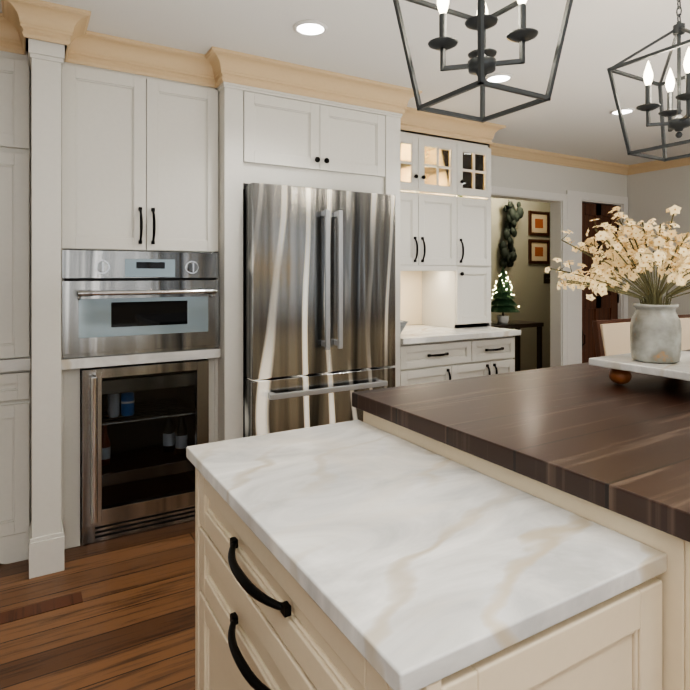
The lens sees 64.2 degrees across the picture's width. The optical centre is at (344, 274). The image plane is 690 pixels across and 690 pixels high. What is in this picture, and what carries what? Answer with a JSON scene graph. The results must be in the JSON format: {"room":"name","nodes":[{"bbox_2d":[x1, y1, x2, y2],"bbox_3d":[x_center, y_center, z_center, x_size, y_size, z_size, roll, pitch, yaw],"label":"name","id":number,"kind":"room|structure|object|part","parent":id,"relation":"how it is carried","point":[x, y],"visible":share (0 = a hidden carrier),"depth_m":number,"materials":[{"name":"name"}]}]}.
{"room":"kitchen","nodes":[
{"label":"kitchen","id":0,"kind":"room"},
{"bbox_2d":[0,520,194,689],"bbox_3d":[1.851,1.331,1.893,11.100,0.060,8.580,0,0,-30],"label":"floor","id":1,"kind":"structure","parent":0,"point":[128,623],"depth_m":2.07,"materials":[{"name":"brown wood"}]},
{"bbox_2d":[0,46,35,565],"bbox_3d":[-2.015,0.138,2.536,0.975,2.324,0.632,0,0,-30],"label":"tall cabinet","id":2,"kind":"object","parent":1,"relation":"on","point":[17,71],"depth_m":2.48,"materials":[{"name":"paint"}]},
{"bbox_2d":[62,250,218,358],"bbox_3d":[-1.118,0.138,2.962,0.748,0.508,0.618,0,0,-30],"label":"wall oven","id":3,"kind":"object","parent":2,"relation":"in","point":[122,302],"visible":0.98,"depth_m":2.73,"materials":[{"name":"silver metal"}]},
{"bbox_3d":[-0.969,0.026,2.733,0.653,0.195,0.074,0,0,-30],"label":"handle","id":4,"kind":"part","parent":3,"relation":"part of","materials":[{"name":"silver metal"}]},
{"bbox_2d":[0,592,82,623],"bbox_3d":[-2.313,1.301,1.488,2.900,0.002,0.080,0,0,-30],"label":"border strip","id":5,"kind":"object","parent":1,"relation":"on","point":[37,608],"visible":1,"depth_m":2.15,"materials":[{"name":"brown wood"}]},
{"bbox_2d":[80,359,208,544],"bbox_3d":[-1.122,0.874,2.996,0.608,0.849,0.676,0,0,-30],"label":"beverage cooler","id":6,"kind":"object","parent":1,"relation":"on","point":[143,427],"visible":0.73,"depth_m":2.83,"materials":[{"name":"black"}]},
{"bbox_3d":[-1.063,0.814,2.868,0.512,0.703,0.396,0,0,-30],"label":"handle","id":7,"kind":"part","parent":6,"relation":"part of","materials":[{"name":"silver metal"}]},
{"bbox_2d":[243,183,394,437],"bbox_3d":[-0.272,0.406,3.383,0.905,1.764,0.865,0,0,-30],"label":"refrigerator","id":8,"kind":"object","parent":1,"relation":"on","point":[318,306],"visible":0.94,"depth_m":3.01,"materials":[{"name":"silver metal"}]},
{"bbox_3d":[-0.082,0.145,3.030,0.730,1.001,0.065,0,0,-30],"label":"handle","id":9,"kind":"part","parent":8,"relation":"part of","materials":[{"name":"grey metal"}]},
{"bbox_2d":[392,342,463,386],"bbox_3d":[0.389,0.868,3.894,0.515,0.861,0.712,0,0,-30],"label":"base cabinet","id":10,"kind":"object","parent":1,"relation":"on","point":[427,362],"depth_m":3.58,"materials":[{"name":"paint"}]},
{"bbox_2d":[395,322,519,345],"bbox_3d":[0.627,0.418,4.013,1.047,0.037,0.746,0,0,-30],"label":"countertop","id":11,"kind":"structure","parent":10,"relation":"on","point":[406,335],"depth_m":3.76,"materials":[{"name":"white stone"}]},
{"bbox_2d":[186,402,689,689],"bbox_3d":[1.321,0.857,1.853,3.470,0.890,1.029,0,0,-30],"label":"kitchen island","id":12,"kind":"object","parent":1,"relation":"on","point":[524,530],"depth_m":0.91,"materials":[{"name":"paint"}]},
{"bbox_2d":[352,350,689,533],"bbox_3d":[1.561,0.389,2.022,2.970,0.046,1.025,0,0,-30],"label":"island countertop","id":13,"kind":"structure","parent":12,"relation":"on","point":[627,445],"depth_m":1.35,"materials":[{"name":"brown wood"}]},
{"bbox_2d":[589,351,689,383],"bbox_3d":[1.133,0.323,1.777,0.455,0.084,0.455,0,0,-30],"label":"marble tray","id":14,"kind":"object","parent":13,"relation":"on","point":[622,367],"visible":0.85,"depth_m":1.76,"materials":[{"name":"white stone"}]},
{"bbox_2d":[545,205,689,363],"bbox_3d":[1.004,0.033,1.792,0.676,0.496,0.588,0,0,-30],"label":"flower vase","id":15,"kind":"object","parent":14,"relation":"on","point":[655,330],"visible":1,"depth_m":1.73,"materials":[{"name":"ceramic"}]},
{"bbox_2d":[420,266,490,329],"bbox_3d":[0.866,0.166,4.322,0.344,0.464,0.430,0,0,-30],"label":"cabinet","id":16,"kind":"object","parent":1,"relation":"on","point":[458,297],"depth_m":4.17,"materials":[{"name":"paint"}]},
{"bbox_2d":[464,338,487,377],"bbox_3d":[0.687,0.868,4.068,0.235,0.861,0.712,0,0,-30],"label":"base cabinet","id":17,"kind":"object","parent":1,"relation":"on","point":[476,349],"depth_m":3.78,"materials":[{"name":"paint"}]},
{"bbox_2d":[488,338,514,374],"bbox_3d":[0.908,0.868,4.198,0.332,0.861,0.712,0,0,-30],"label":"base cabinet","id":18,"kind":"object","parent":1,"relation":"on","point":[501,351],"depth_m":3.91,"materials":[{"name":"paint"}]},
{"bbox_2d":[491,320,543,371],"bbox_3d":[1.626,0.898,5.647,0.800,0.800,0.350,0,0,-30],"label":"table","id":19,"kind":"object","parent":1,"relation":"on","point":[516,324],"visible":0.42,"depth_m":5.69,"materials":[{"name":"black wood"}]},
{"bbox_2d":[491,268,519,323],"bbox_3d":[1.617,0.209,5.624,0.338,0.575,0.338,0,0,-30],"label":"tree","id":20,"kind":"object","parent":19,"relation":"on","point":[503,302],"visible":0.98,"depth_m":5.56,"materials":[{"name":"green plant"}]},
{"bbox_2d":[592,318,630,356],"bbox_3d":[1.738,0.780,3.036,0.470,1.040,0.507,0,0,-30],"label":"counter stool","id":21,"kind":"object","parent":1,"relation":"on","point":[612,337],"visible":0.1,"depth_m":3.13,"materials":[{"name":"beige fabric"}]},
{"bbox_2d":[678,314,689,350],"bbox_3d":[2.196,0.780,3.303,0.470,1.040,0.507,0,0,-30],"label":"counter stool","id":22,"kind":"object","parent":1,"relation":"on","point":[685,335],"visible":0.08,"depth_m":3.51,"materials":[{"name":"beige fabric"}]},
{"bbox_2d":[0,0,689,164],"bbox_3d":[1.851,-1.169,1.891,11.100,0.060,8.580,0,0,-30],"label":"ceiling","id":23,"kind":"structure","parent":0,"point":[573,116],"depth_m":2.75,"materials":[{"name":"paint"}]},
{"bbox_2d":[293,20,327,35],"bbox_3d":[-0.157,-1.133,2.517,0.161,0.011,0.170,0,0,-30],"label":"recessed light","id":24,"kind":"object","parent":23,"relation":"in","point":[310,27],"depth_m":2.52,"materials":[{"name":"paint"}]},
{"bbox_2d":[393,0,572,122],"bbox_3d":[0.374,-0.799,1.504,0.357,0.676,0.357,0,0,-30],"label":"pendant lantern","id":25,"kind":"object","parent":23,"relation":"hanging from","point":[482,63],"visible":1,"depth_m":1.49,"materials":[{"name":"grey metal"}]},
{"bbox_2d":[485,73,512,82],"bbox_3d":[0.889,-1.134,3.148,0.168,0.011,0.145,0,0,-30],"label":"recessed light","id":26,"kind":"object","parent":23,"relation":"in","point":[496,77],"depth_m":3.16,"materials":[{"name":"paint"}]},
{"bbox_2d":[499,199,523,268],"bbox_3d":[1.944,-0.603,6.427,0.271,1.079,0.188,0,0,-30],"label":"hanging plant","id":27,"kind":"object","parent":23,"relation":"hanging from","point":[513,217],"visible":1,"depth_m":6.39,"materials":[{"name":"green plant"}]},
{"bbox_2d":[610,108,634,114],"bbox_3d":[1.918,-1.134,3.806,0.178,0.011,0.162,0,0,-30],"label":"recessed light","id":28,"kind":"object","parent":23,"relation":"in","point":[625,111],"depth_m":3.83,"materials":[{"name":"paint"}]},
{"bbox_2d":[607,0,689,161],"bbox_3d":[1.264,-0.800,2.082,0.357,0.676,0.357,0,0,-30],"label":"pendant lantern","id":29,"kind":"object","parent":23,"relation":"hanging from","point":[679,122],"visible":1,"depth_m":2.10,"materials":[{"name":"grey metal"}]},
{"bbox_2d":[491,197,549,370],"bbox_3d":[2.096,0.077,6.726,5.800,2.440,0.120,0,0,-30],"label":"wall","id":30,"kind":"structure","parent":0,"point":[530,288],"depth_m":6.71,"materials":[{"name":"paint"}]},
{"bbox_2d":[528,239,549,263],"bbox_3d":[2.409,-0.283,6.825,0.360,0.300,0.022,0,0,-30],"label":"picture frame","id":31,"kind":"object","parent":30,"relation":"attached to","point":[538,251],"visible":0.98,"depth_m":6.82,"materials":[{"name":"brown wood"}]},
{"bbox_2d":[528,211,549,235],"bbox_3d":[2.409,-0.633,6.824,0.360,0.300,0.022,0,0,-30],"label":"picture frame","id":32,"kind":"object","parent":30,"relation":"attached to","point":[538,223],"visible":1,"depth_m":6.82,"materials":[{"name":"brown wood"}]},
{"bbox_2d":[544,274,549,282],"bbox_3d":[2.564,0.051,6.916,0.170,0.120,0.022,0,0,-30],"label":"switch plate","id":33,"kind":"object","parent":30,"relation":"attached to","point":[546,278],"visible":0.54,"depth_m":6.91,"materials":[{"name":"brown metal"}]},
{"bbox_2d":[491,155,626,196],"bbox_3d":[-0.587,0.079,3.815,8.470,2.440,0.120,0,0,-30],"label":"wall","id":34,"kind":"structure","parent":0,"point":[506,172],"depth_m":5.24,"materials":[{"name":"paint"}]},
{"bbox_2d":[200,84,387,201],"bbox_3d":[-0.326,-0.758,3.469,0.919,0.534,0.722,0,0,-30],"label":"upper cabinet","id":35,"kind":"object","parent":34,"relation":"attached to","point":[250,134],"depth_m":3.07,"materials":[{"name":"paint"}]},
{"bbox_2d":[0,0,629,174],"bbox_3d":[0.388,-1.073,3.781,6.400,0.135,0.921,0,0,-30],"label":"crown molding","id":36,"kind":"structure","parent":35,"relation":"attached to","point":[21,21],"depth_m":2.89,"materials":[{"name":"paint"}]},
{"bbox_2d":[388,162,463,269],"bbox_3d":[0.433,-0.405,4.068,0.762,0.680,0.430,0,0,-30],"label":"upper cabinet","id":37,"kind":"object","parent":34,"relation":"attached to","point":[429,201],"depth_m":3.93,"materials":[{"name":"paint"}]},
{"bbox_2d":[464,194,490,265],"bbox_3d":[0.843,-0.323,4.308,0.396,0.515,0.430,0,0,-30],"label":"upper cabinet","id":38,"kind":"object","parent":34,"relation":"attached to","point":[477,208],"depth_m":4.16,"materials":[{"name":"paint"}]},
{"bbox_2d":[489,186,627,366],"bbox_3d":[2.072,0.240,5.359,2.050,2.115,0.144,0,0,-30],"label":"door frame","id":39,"kind":"structure","parent":34,"relation":"attached to","point":[566,311],"depth_m":5.36,"materials":[{"name":"paint"}]},
{"bbox_2d":[582,202,617,362],"bbox_3d":[2.597,0.282,5.670,0.648,2.016,0.040,0,0,-30],"label":"pantry door","id":40,"kind":"structure","parent":34,"relation":"in","point":[603,307],"depth_m":5.62,"materials":[{"name":"brown wood"}]},
{"bbox_2d":[582,222,618,347],"bbox_3d":[2.641,0.263,5.649,0.613,1.630,0.040,0,0,-30],"label":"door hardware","id":41,"kind":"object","parent":40,"relation":"attached to","point":[617,302],"depth_m":5.81,"materials":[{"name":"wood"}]},
{"bbox_2d":[627,165,689,317],"bbox_3d":[4.768,0.080,2.925,0.120,2.440,6.820,0,0,-30],"label":"wall","id":42,"kind":"structure","parent":0,"point":[654,194],"depth_m":5.52,"materials":[{"name":"paint"}]},
{"bbox_2d":[630,157,689,174],"bbox_3d":[4.686,-1.095,2.876,0.070,0.090,6.820,0,0,-30],"label":"crown molding","id":43,"kind":"structure","parent":42,"relation":"attached to","point":[656,165],"depth_m":5.52,"materials":[{"name":"paint"}]}
]}

